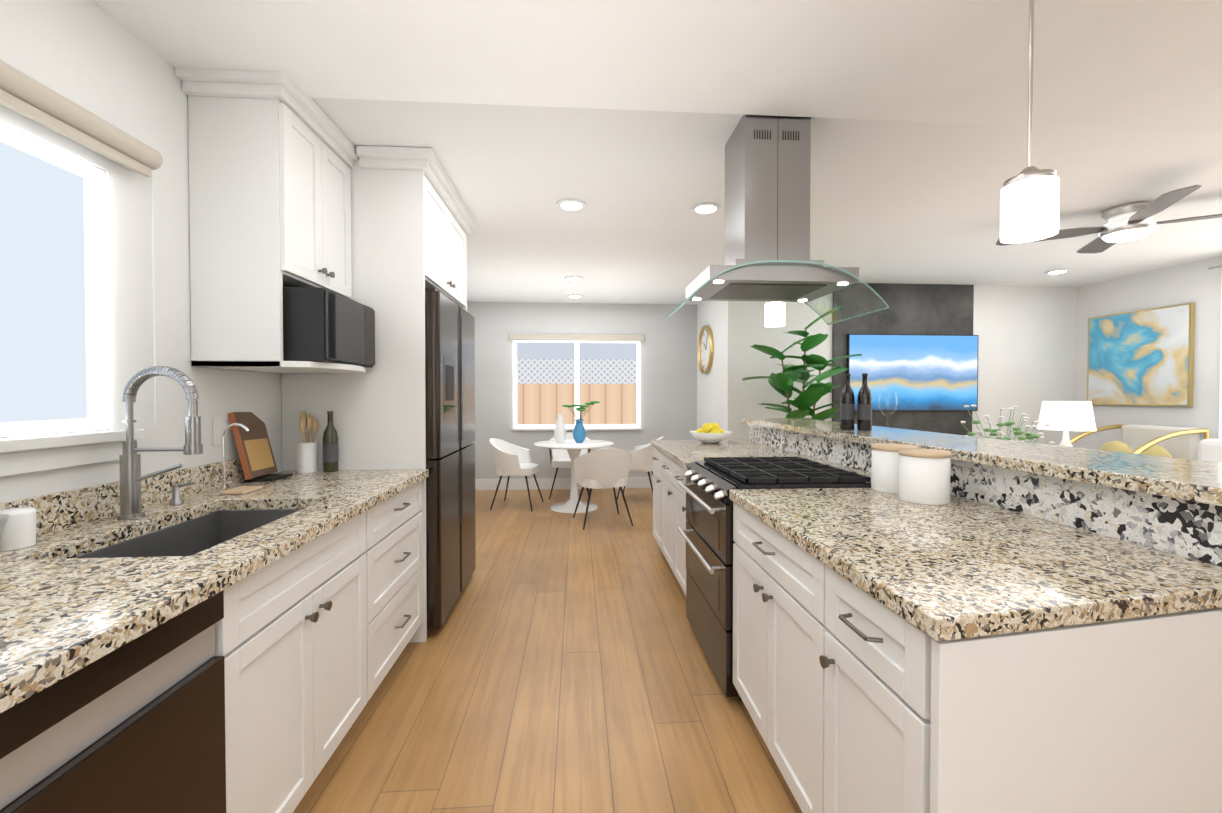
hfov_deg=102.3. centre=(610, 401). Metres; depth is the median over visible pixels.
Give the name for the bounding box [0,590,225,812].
dishwasher
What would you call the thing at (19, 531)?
cup
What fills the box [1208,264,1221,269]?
curtain rod
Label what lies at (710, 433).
lemon bowl
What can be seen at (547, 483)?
baseboard
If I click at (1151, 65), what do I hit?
ceiling
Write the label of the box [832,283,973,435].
wall panel
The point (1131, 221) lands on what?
ceiling fan
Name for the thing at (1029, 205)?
pendant light
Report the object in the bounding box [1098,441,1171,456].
pillows
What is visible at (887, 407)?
wine glass
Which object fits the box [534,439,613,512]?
dining table
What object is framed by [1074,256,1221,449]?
wall
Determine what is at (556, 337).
roller blind
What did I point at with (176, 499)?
soap dispenser
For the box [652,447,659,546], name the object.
base cabinet
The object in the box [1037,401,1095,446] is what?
table lamp
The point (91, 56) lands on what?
wall
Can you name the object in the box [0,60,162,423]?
roller blind
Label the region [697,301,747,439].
wall
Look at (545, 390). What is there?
fence
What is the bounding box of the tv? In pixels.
[847,334,978,410]
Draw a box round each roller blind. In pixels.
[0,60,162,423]
[509,334,643,340]
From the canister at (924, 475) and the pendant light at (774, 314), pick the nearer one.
the canister at (924, 475)
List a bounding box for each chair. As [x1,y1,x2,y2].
[489,438,543,511]
[548,432,591,498]
[573,448,632,529]
[615,436,663,502]
[1070,424,1209,459]
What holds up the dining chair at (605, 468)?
on the floor
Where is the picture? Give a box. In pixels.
[1087,303,1194,406]
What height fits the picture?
0.980 m
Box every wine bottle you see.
[840,374,854,429]
[857,373,871,430]
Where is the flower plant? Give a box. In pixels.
[961,404,1054,443]
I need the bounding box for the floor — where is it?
[293,488,802,812]
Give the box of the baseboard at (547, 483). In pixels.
[475,477,652,489]
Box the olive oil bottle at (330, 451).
[322,411,338,471]
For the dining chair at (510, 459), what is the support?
on the floor
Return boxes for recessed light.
[557,199,585,210]
[565,276,582,280]
[567,294,581,297]
[692,202,719,214]
[1045,269,1069,273]
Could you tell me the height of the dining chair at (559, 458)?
0.793 m
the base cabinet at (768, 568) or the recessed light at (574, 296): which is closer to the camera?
the base cabinet at (768, 568)
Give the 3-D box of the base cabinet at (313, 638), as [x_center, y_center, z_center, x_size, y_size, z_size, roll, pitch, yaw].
[-1.313,0.837,2.186,0.705,0.872,0.744,0,1,-4]
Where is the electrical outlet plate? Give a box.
[212,417,225,445]
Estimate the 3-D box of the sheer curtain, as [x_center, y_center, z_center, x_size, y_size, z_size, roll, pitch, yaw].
[5.438,-0.339,4.355,0.080,1.327,0.019,0,1,-4]
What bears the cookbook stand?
on the countertop at (87, 578)
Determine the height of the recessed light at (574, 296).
0.012 m
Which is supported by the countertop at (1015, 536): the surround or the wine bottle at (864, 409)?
the wine bottle at (864, 409)
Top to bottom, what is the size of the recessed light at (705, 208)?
0.012 m
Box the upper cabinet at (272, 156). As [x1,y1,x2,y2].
[175,67,365,372]
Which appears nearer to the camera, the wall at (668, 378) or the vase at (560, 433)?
the vase at (560, 433)
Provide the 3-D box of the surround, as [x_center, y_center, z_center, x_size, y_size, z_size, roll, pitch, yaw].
[-1.337,-0.019,3.055,0.777,2.557,1.130,0,1,-4]
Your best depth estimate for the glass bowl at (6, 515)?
1.18 m
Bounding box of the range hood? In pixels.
[662,115,888,324]
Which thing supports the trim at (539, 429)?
attached to the wall at (668, 378)
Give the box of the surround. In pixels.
[281,146,476,642]
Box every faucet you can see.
[117,366,202,519]
[218,423,249,491]
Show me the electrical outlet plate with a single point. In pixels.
(218, 425)
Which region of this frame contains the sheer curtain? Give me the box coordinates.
[1219,288,1221,438]
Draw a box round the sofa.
[1198,439,1221,462]
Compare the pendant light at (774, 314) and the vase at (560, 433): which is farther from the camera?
the vase at (560, 433)
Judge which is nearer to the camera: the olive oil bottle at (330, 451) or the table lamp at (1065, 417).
the olive oil bottle at (330, 451)
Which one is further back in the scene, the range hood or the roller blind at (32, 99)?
the range hood
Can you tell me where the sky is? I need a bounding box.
[517,342,635,358]
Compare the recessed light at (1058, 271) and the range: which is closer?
the range
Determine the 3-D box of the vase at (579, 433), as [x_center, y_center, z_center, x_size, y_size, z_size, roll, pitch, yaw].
[-0.348,0.230,5.732,0.443,0.483,0.235,0,1,-4]
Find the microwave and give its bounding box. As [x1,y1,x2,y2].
[283,287,374,367]
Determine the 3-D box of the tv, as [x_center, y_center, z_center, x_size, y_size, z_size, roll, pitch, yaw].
[3.415,-0.327,5.569,1.530,0.864,0.036,0,1,-4]
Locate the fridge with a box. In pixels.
[425,288,475,629]
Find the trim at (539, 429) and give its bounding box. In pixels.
[511,428,641,430]
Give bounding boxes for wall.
[0,0,281,502]
[467,302,696,478]
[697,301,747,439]
[748,285,1076,446]
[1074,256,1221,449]
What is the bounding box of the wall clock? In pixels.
[698,325,713,373]
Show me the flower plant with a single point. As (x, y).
(1019, 431)
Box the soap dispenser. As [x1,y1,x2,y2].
[169,482,195,504]
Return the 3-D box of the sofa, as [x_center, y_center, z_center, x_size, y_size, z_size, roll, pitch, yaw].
[4.981,0.797,3.215,0.930,0.920,2.200,0,1,-4]
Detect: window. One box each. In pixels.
[0,122,144,476]
[513,340,639,427]
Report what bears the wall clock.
attached to the wall at (722, 393)
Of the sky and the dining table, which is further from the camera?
the sky
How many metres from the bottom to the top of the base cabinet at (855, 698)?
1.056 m
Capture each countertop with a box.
[0,458,428,712]
[651,418,1221,641]
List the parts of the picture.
framed art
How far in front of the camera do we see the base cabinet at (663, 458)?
3.66 m
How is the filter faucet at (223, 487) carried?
on the countertop at (87, 578)
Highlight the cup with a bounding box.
[0,507,35,550]
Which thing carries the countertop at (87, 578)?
on the base cabinet at (313, 638)
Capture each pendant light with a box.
[765,302,784,326]
[1000,0,1059,243]
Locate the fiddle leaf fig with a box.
[742,305,861,419]
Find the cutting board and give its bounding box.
[220,486,262,494]
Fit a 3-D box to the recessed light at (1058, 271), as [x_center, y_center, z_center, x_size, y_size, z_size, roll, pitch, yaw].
[4.540,-1.323,5.007,0.190,0.012,0.190,0,1,-4]
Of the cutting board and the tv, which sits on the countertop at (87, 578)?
the cutting board
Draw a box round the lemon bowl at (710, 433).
[690,422,731,442]
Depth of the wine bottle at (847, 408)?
2.83 m
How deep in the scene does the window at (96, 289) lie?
1.55 m
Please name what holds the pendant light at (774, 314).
hanging from the ceiling
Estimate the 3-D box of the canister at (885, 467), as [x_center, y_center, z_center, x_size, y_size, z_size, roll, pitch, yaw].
[1.149,0.268,2.002,0.164,0.184,0.164,0,1,-4]
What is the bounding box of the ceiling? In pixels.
[92,0,1221,304]
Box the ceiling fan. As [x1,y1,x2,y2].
[996,185,1221,252]
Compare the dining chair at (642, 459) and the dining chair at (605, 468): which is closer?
the dining chair at (605, 468)
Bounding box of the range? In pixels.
[678,456,870,700]
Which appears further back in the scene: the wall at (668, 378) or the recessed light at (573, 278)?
the wall at (668, 378)
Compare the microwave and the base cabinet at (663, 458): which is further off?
the base cabinet at (663, 458)
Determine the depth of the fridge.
2.80 m
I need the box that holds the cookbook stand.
[228,412,292,481]
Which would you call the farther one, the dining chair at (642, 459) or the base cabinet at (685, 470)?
the dining chair at (642, 459)
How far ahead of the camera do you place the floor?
2.10 m
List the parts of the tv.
mounted tv screen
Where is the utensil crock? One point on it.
(306, 456)
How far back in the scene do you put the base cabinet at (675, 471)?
3.21 m
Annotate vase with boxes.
[554,414,565,443]
[562,401,599,442]
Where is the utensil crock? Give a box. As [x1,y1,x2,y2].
[296,410,318,472]
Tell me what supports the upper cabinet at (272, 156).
attached to the wall at (91, 56)
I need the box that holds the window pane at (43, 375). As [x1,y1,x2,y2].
[0,141,86,422]
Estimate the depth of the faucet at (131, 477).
1.55 m
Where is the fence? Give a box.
[517,359,635,424]
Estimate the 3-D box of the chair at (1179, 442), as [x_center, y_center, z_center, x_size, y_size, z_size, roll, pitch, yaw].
[4.951,0.733,4.726,0.880,1.003,0.684,0,1,-4]
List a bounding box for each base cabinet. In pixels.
[215,480,422,755]
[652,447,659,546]
[660,451,667,561]
[668,457,683,590]
[684,468,687,594]
[733,502,803,812]
[804,550,1221,812]
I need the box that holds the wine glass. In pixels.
[878,392,897,436]
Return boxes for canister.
[871,443,916,493]
[898,448,950,504]
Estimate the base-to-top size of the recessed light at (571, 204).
0.012 m
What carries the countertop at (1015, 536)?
on the base cabinet at (656, 453)
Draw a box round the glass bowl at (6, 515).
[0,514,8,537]
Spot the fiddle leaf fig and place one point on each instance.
(804, 401)
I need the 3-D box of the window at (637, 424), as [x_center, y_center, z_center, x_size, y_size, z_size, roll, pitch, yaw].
[-0.471,-0.254,6.845,1.746,1.226,0.050,0,1,-4]

